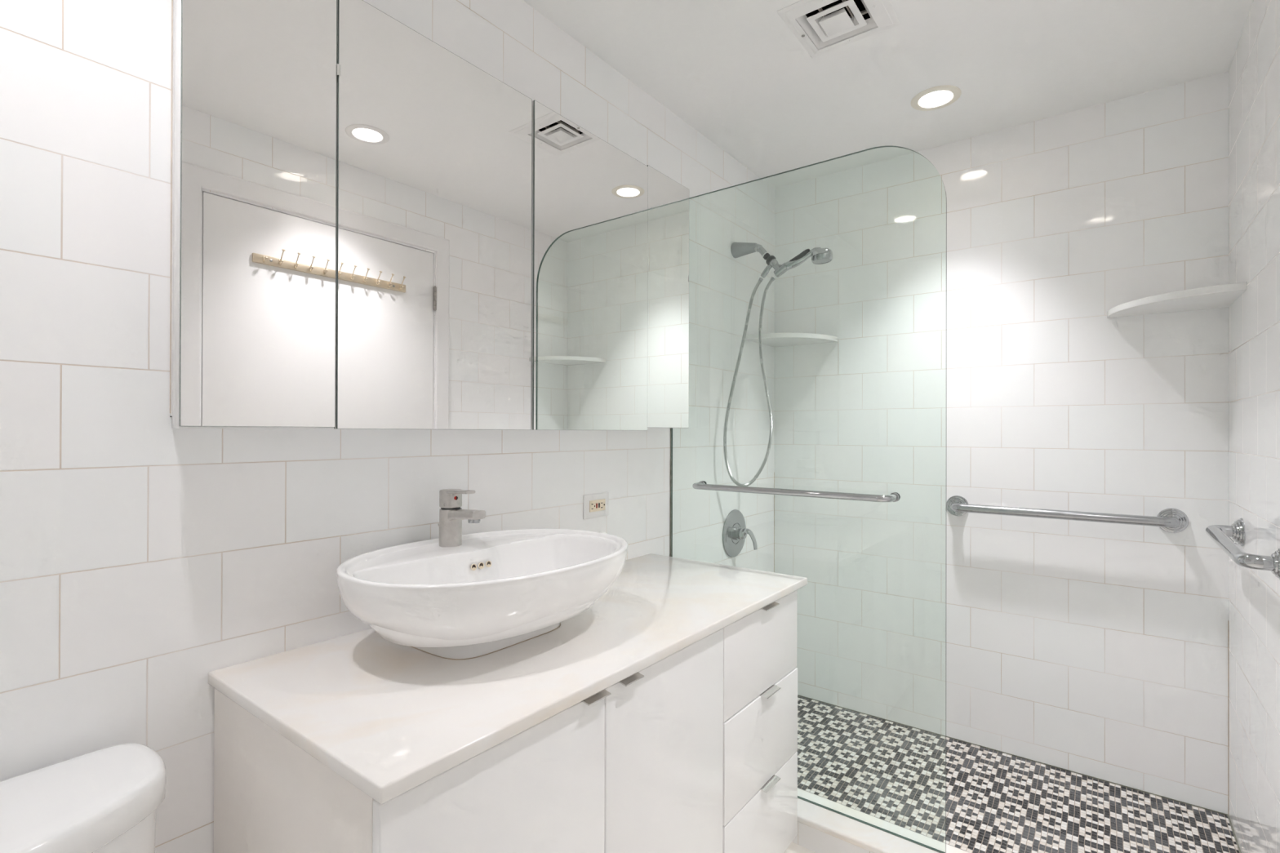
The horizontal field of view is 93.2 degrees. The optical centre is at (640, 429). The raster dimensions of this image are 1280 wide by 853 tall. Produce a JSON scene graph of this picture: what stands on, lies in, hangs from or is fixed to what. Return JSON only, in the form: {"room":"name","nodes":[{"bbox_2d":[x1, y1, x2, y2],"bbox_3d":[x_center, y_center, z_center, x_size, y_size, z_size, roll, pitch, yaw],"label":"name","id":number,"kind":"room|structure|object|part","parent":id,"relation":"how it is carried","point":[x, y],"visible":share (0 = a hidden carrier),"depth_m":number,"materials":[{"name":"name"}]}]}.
{"room":"bathroom","nodes":[
{"label":"bathroom","id":0,"kind":"room"},
{"bbox_2d":[0,0,774,852],"bbox_3d":[-0.439,0.088,1.513,0.100,2.446,3.578,0,0,37],"label":"wall","id":1,"kind":"structure","parent":0,"point":[142,557],"depth_m":0.99,"materials":[{"name":"tile"}]},
{"bbox_2d":[169,0,688,431],"bbox_3d":[-0.305,-0.412,1.524,0.100,0.826,1.434,0,0,37],"label":"upper cabinet","id":2,"kind":"object","parent":1,"relation":"attached to","point":[371,228],"visible":1,"depth_m":1.20,"materials":[{"name":"silver metal"}]},
{"bbox_3d":[-0.648,-0.412,1.032,0.032,0.820,0.236,0,0,37],"label":"door","id":3,"kind":"part","parent":2,"relation":"part of","materials":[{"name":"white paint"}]},
{"bbox_2d":[178,0,337,427],"bbox_3d":[-0.633,-0.413,1.021,0.004,0.816,0.235,0,0,37],"label":"mirror","id":4,"kind":"object","parent":2,"relation":"attached to","point":[258,78],"depth_m":1.01,"materials":[{"name":"clear glass"}]},
{"bbox_3d":[-0.430,-0.409,1.318,0.032,0.818,0.477,0,0,37],"label":"door","id":5,"kind":"part","parent":2,"relation":"part of","materials":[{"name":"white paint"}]},
{"bbox_2d":[336,0,532,430],"bbox_3d":[-0.416,-0.409,1.307,0.004,0.817,0.476,0,0,37],"label":"mirror","id":6,"kind":"object","parent":2,"relation":"attached to","point":[434,150],"depth_m":1.26,"materials":[{"name":"clear glass"}]},
{"bbox_3d":[-0.138,-0.408,1.700,0.034,0.819,0.473,0,0,37],"label":"door","id":7,"kind":"part","parent":2,"relation":"part of","materials":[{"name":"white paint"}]},
{"bbox_2d":[532,99,648,430],"bbox_3d":[-0.123,-0.408,1.688,0.004,0.818,0.472,0,0,37],"label":"mirror","id":8,"kind":"object","parent":2,"relation":"attached to","point":[590,197],"depth_m":1.65,"materials":[{"name":"clear glass"}]},
{"bbox_2d":[646,164,688,427],"bbox_3d":[0.091,-0.414,1.974,0.004,0.815,0.236,0,0,37],"label":"mirror","id":9,"kind":"object","parent":2,"relation":"attached to","point":[667,200],"depth_m":1.96,"materials":[{"name":"clear glass"}]},
{"bbox_2d":[582,492,608,519],"bbox_3d":[-0.132,0.228,1.826,0.010,0.071,0.114,0,0,37],"label":"electrical outlet","id":10,"kind":"object","parent":1,"relation":"attached to","point":[594,505],"visible":1,"depth_m":1.82,"materials":[{"name":"beige plastic"}]},
{"bbox_2d":[589,498,605,512],"bbox_3d":[-0.130,0.228,1.825,0.004,0.034,0.069,0,0,37],"label":"receptacle","id":11,"kind":"object","parent":10,"relation":"attached to","point":[596,505],"depth_m":1.82,"materials":[{"name":"beige plastic"}]},
{"bbox_2d":[722,509,757,557],"bbox_3d":[0.429,0.430,2.486,0.104,0.197,0.197,0,0,37],"label":"shower valve","id":12,"kind":"object","parent":1,"relation":"attached to","point":[735,531],"visible":1,"depth_m":2.48,"materials":[{"name":"silver metal"}]},
{"bbox_3d":[0.392,0.430,2.514,0.011,0.197,0.197,0,0,37],"label":"plate","id":13,"kind":"part","parent":12,"relation":"part of","materials":[{"name":"silver metal"}]},
{"bbox_3d":[0.441,0.445,2.477,0.072,0.082,0.034,0,0,37],"label":"lever","id":14,"kind":"part","parent":12,"relation":"part of","materials":[{"name":"silver metal"}]},
{"bbox_2d":[730,241,788,278],"bbox_3d":[0.485,-0.693,2.449,0.242,0.175,0.065,0,0,37],"label":"fitting","id":15,"kind":"object","parent":1,"relation":"attached to","point":[738,249],"visible":1,"depth_m":2.44,"materials":[{"name":"silver metal"}]},
{"bbox_2d":[723,276,775,486],"bbox_3d":[0.430,-0.192,2.417,0.225,0.843,0.066,0,0,-10],"label":"shower hose","id":16,"kind":"object","parent":15,"relation":"hanging from","point":[760,280],"visible":1,"depth_m":2.42,"materials":[{"name":"metal"}]},
{"bbox_2d":[785,247,832,269],"bbox_3d":[0.645,-0.663,2.326,0.182,0.067,0.079,0,0,37],"label":"shower","id":17,"kind":"object","parent":15,"relation":"attached to","point":[819,255],"visible":1,"depth_m":2.31,"materials":[{"name":"silver metal"}]},
{"bbox_3d":[0.619,-0.660,2.347,0.114,0.062,0.033,0,0,37],"label":"handle","id":18,"kind":"part","parent":17,"relation":"part of","materials":[{"name":"silver metal"}]},
{"bbox_2d":[745,333,838,346],"bbox_3d":[0.653,-0.396,2.618,0.300,0.020,0.300,0,0,37],"label":"corner shelf","id":19,"kind":"object","parent":1,"relation":"attached to","point":[773,340],"visible":0.94,"depth_m":2.58,"materials":[{"name":"white ceramic"}]},
{"bbox_2d":[791,788,968,852],"bbox_3d":[0.704,1.221,1.668,1.533,0.186,0.136,0,0,37],"label":"shower curb","id":20,"kind":"object","parent":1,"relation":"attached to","point":[820,829],"depth_m":1.72,"materials":[{"name":"stone"}]},
{"bbox_2d":[669,145,946,852],"bbox_3d":[0.460,0.161,1.880,0.886,1.934,0.012,0,0,37],"label":"screen","id":21,"kind":"object","parent":20,"relation":"on","point":[671,428],"visible":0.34,"depth_m":1.74,"materials":[{"name":"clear glass"}]},
{"bbox_2d":[692,480,900,502],"bbox_3d":[0.442,0.188,1.857,0.652,0.026,0.086,0,0,37],"label":"towel bar","id":22,"kind":"object","parent":21,"relation":"attached to","point":[895,496],"visible":1,"depth_m":1.78,"materials":[{"name":"silver metal"}]},
{"bbox_2d":[889,492,900,502],"bbox_3d":[0.710,0.188,1.693,0.026,0.026,0.021,0,0,37],"label":"washer","id":23,"kind":"object","parent":22,"relation":"in","point":[897,495],"depth_m":1.68,"materials":[{"name":"silver metal"}]},
{"bbox_2d":[783,842,816,852],"bbox_3d":[-0.067,1.263,0.654,1.533,0.093,2.470,0,0,37],"label":"floor","id":24,"kind":"structure","parent":0,"point":[793,847],"depth_m":1.76,"materials":[{"name":"white tile"}]},
{"bbox_2d":[0,742,166,852],"bbox_3d":[-0.662,0.845,0.537,0.688,0.740,0.515,0,0,37],"label":"toilet","id":25,"kind":"object","parent":24,"relation":"on","point":[106,800],"visible":1,"depth_m":0.79,"materials":[{"name":"white ceramic"}]},
{"bbox_3d":[-0.842,0.667,0.674,0.225,0.290,0.493,0,0,37],"label":"tank","id":26,"kind":"part","parent":25,"relation":"part of","materials":[{"name":"white ceramic"}]},
{"bbox_2d":[213,628,723,852],"bbox_3d":[-0.267,0.827,1.197,0.549,0.780,0.820,0,0,37],"label":"vanity cabinet","id":27,"kind":"object","parent":24,"relation":"on","point":[636,765],"visible":0.6,"depth_m":0.97,"materials":[{"name":"laminate"}]},
{"bbox_3d":[-0.193,0.789,0.883,0.018,0.686,0.409,0,0,37],"label":"door","id":28,"kind":"part","parent":27,"relation":"part of","materials":[{"name":"white paint"}]},
{"bbox_2d":[208,553,807,804],"bbox_3d":[-0.133,0.426,1.375,0.552,0.022,1.278,0,0,37],"label":"countertop","id":29,"kind":"structure","parent":27,"relation":"on","point":[388,718],"depth_m":1.02,"materials":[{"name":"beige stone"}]},
{"bbox_2d":[336,528,627,660],"bbox_3d":[-0.297,0.329,1.230,0.466,0.171,0.598,0,0,37],"label":"vessel sink","id":30,"kind":"object","parent":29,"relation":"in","point":[495,591],"visible":0.99,"depth_m":1.10,"materials":[{"name":"white ceramic"}]},
{"bbox_2d":[438,488,485,547],"bbox_3d":[-0.391,0.191,1.309,0.130,0.124,0.048,0,0,37],"label":"faucet","id":31,"kind":"object","parent":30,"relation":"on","point":[451,515],"visible":1,"depth_m":1.31,"materials":[{"name":"silver metal"}]},
{"bbox_3d":[-0.417,0.150,1.329,0.048,0.038,0.048,0,0,37],"label":"handle","id":32,"kind":"part","parent":31,"relation":"part of","materials":[{"name":"silver metal"}]},
{"bbox_3d":[-0.395,0.134,1.313,0.086,0.009,0.041,0,0,37],"label":"lever","id":33,"kind":"part","parent":31,"relation":"part of","materials":[{"name":"silver metal"}]},
{"bbox_3d":[-0.376,0.186,1.298,0.094,0.033,0.037,0,0,37],"label":"spout","id":34,"kind":"part","parent":31,"relation":"part of","materials":[{"name":"silver metal"}]},
{"bbox_3d":[-0.078,0.447,1.015,0.028,0.005,0.055,0,0,37],"label":"handle","id":35,"kind":"part","parent":27,"relation":"part of","materials":[{"name":"silver metal"}]},
{"bbox_3d":[-0.021,0.447,1.090,0.028,0.005,0.053,0,0,37],"label":"handle","id":36,"kind":"part","parent":27,"relation":"part of","materials":[{"name":"silver metal"}]},
{"bbox_3d":[0.056,0.790,1.210,0.018,0.686,0.408,0,0,37],"label":"door","id":37,"kind":"part","parent":27,"relation":"part of","materials":[{"name":"white paint"}]},
{"bbox_2d":[722,590,797,852],"bbox_3d":[0.108,0.830,1.689,0.551,0.780,0.416,0,0,37],"label":"drawers","id":38,"kind":"object","parent":24,"relation":"on","point":[760,671],"visible":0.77,"depth_m":1.52,"materials":[{"name":"white paint"}]},
{"bbox_3d":[0.307,1.018,1.538,0.018,0.234,0.414,0,0,37],"label":"drawer","id":39,"kind":"part","parent":38,"relation":"part of","materials":[{"name":"white paint"}]},
{"bbox_3d":[0.308,0.782,1.538,0.018,0.232,0.414,0,0,37],"label":"drawer","id":40,"kind":"part","parent":38,"relation":"part of","materials":[{"name":"white paint"}]},
{"bbox_3d":[0.307,0.556,1.540,0.018,0.215,0.414,0,0,37],"label":"drawer","id":41,"kind":"part","parent":38,"relation":"part of","materials":[{"name":"white paint"}]},
{"bbox_3d":[0.327,0.667,1.545,0.028,0.005,0.080,0,0,37],"label":"handle","id":42,"kind":"part","parent":38,"relation":"part of","materials":[{"name":"silver metal"}]},
{"bbox_3d":[0.325,0.449,1.545,0.028,0.005,0.076,0,0,37],"label":"handle","id":43,"kind":"part","parent":38,"relation":"part of","materials":[{"name":"silver metal"}]},
{"bbox_3d":[0.327,0.901,1.544,0.028,0.005,0.080,0,0,37],"label":"handle","id":44,"kind":"part","parent":38,"relation":"part of","materials":[{"name":"silver metal"}]},
{"bbox_2d":[523,0,1253,188],"bbox_3d":[0.214,-1.134,1.022,1.733,0.001,3.578,0,0,37],"label":"ceiling","id":45,"kind":"structure","parent":0,"point":[735,72],"depth_m":1.87,"materials":[{"name":"paint"}]},
{"bbox_2d":[777,0,900,57],"bbox_3d":[0.545,-1.187,1.662,0.254,0.128,0.254,0,0,37],"label":"ceiling vent","id":46,"kind":"object","parent":45,"relation":"in","point":[820,26],"visible":1,"depth_m":1.68,"materials":[{"name":"white metal"}]},
{"bbox_3d":[0.543,-1.131,1.678,0.075,0.016,0.075,0,0,37],"label":"plate","id":47,"kind":"part","parent":46,"relation":"part of","materials":[{"name":"white metal"}]},
{"bbox_2d":[911,84,961,111],"bbox_3d":[1.004,-1.157,2.062,0.155,0.064,0.155,0,0,37],"label":"recessed light","id":48,"kind":"object","parent":45,"relation":"in","point":[937,97],"visible":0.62,"depth_m":2.09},
{"bbox_2d":[773,71,1228,814],"bbox_3d":[1.304,0.095,2.373,1.633,2.446,0.100,0,0,37],"label":"wall","id":49,"kind":"structure","parent":0,"point":[1094,649],"depth_m":2.23,"materials":[{"name":"tile"}]},
{"bbox_2d":[773,471,774,572],"bbox_3d":[0.622,0.702,2.825,0.001,1.010,0.001,0,0,37],"label":"trim","id":50,"kind":"structure","parent":49,"relation":"attached to","point":[774,472],"depth_m":2.82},
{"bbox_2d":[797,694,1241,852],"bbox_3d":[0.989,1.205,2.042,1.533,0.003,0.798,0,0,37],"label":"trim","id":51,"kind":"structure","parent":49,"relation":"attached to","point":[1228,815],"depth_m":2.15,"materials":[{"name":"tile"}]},
{"bbox_2d":[946,495,1188,533],"bbox_3d":[1.462,0.296,2.139,0.711,0.080,0.078,0,0,37],"label":"grab bar","id":52,"kind":"object","parent":49,"relation":"attached to","point":[1170,520],"visible":1,"depth_m":2.07,"materials":[{"name":"silver metal"}]},
{"bbox_2d":[1227,620,1228,814],"bbox_3d":[1.841,0.903,1.897,0.001,0.610,0.001,0,0,37],"label":"trim","id":53,"kind":"structure","parent":49,"relation":"attached to","point":[1228,620],"depth_m":1.90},
{"bbox_2d":[796,695,1239,852],"bbox_3d":[0.980,1.261,2.030,1.533,0.110,0.828,0,0,37],"label":"floor","id":54,"kind":"structure","parent":0,"point":[891,772],"depth_m":1.99,"materials":[{"name":"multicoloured tile"}]},
{"bbox_2d":[1228,0,1279,852],"bbox_3d":[0.861,0.089,0.525,0.100,2.446,3.378,0,0,37],"label":"wall","id":55,"kind":"structure","parent":0,"point":[1254,71],"depth_m":1.57,"materials":[{"name":"tile"}]},
{"bbox_2d":[1106,281,1246,318],"bbox_3d":[1.633,-0.395,1.872,0.302,0.020,0.302,0,0,37],"label":"corner shelf","id":56,"kind":"object","parent":55,"relation":"attached to","point":[1218,296],"visible":1,"depth_m":1.83,"materials":[{"name":"white ceramic"}]},
{"bbox_2d":[1205,518,1279,579],"bbox_3d":[1.513,0.290,1.530,0.080,0.084,0.590,0,0,37],"label":"grab bar","id":57,"kind":"object","parent":55,"relation":"attached to","point":[1221,535],"visible":1,"depth_m":1.42,"materials":[{"name":"silver metal"}]}
]}

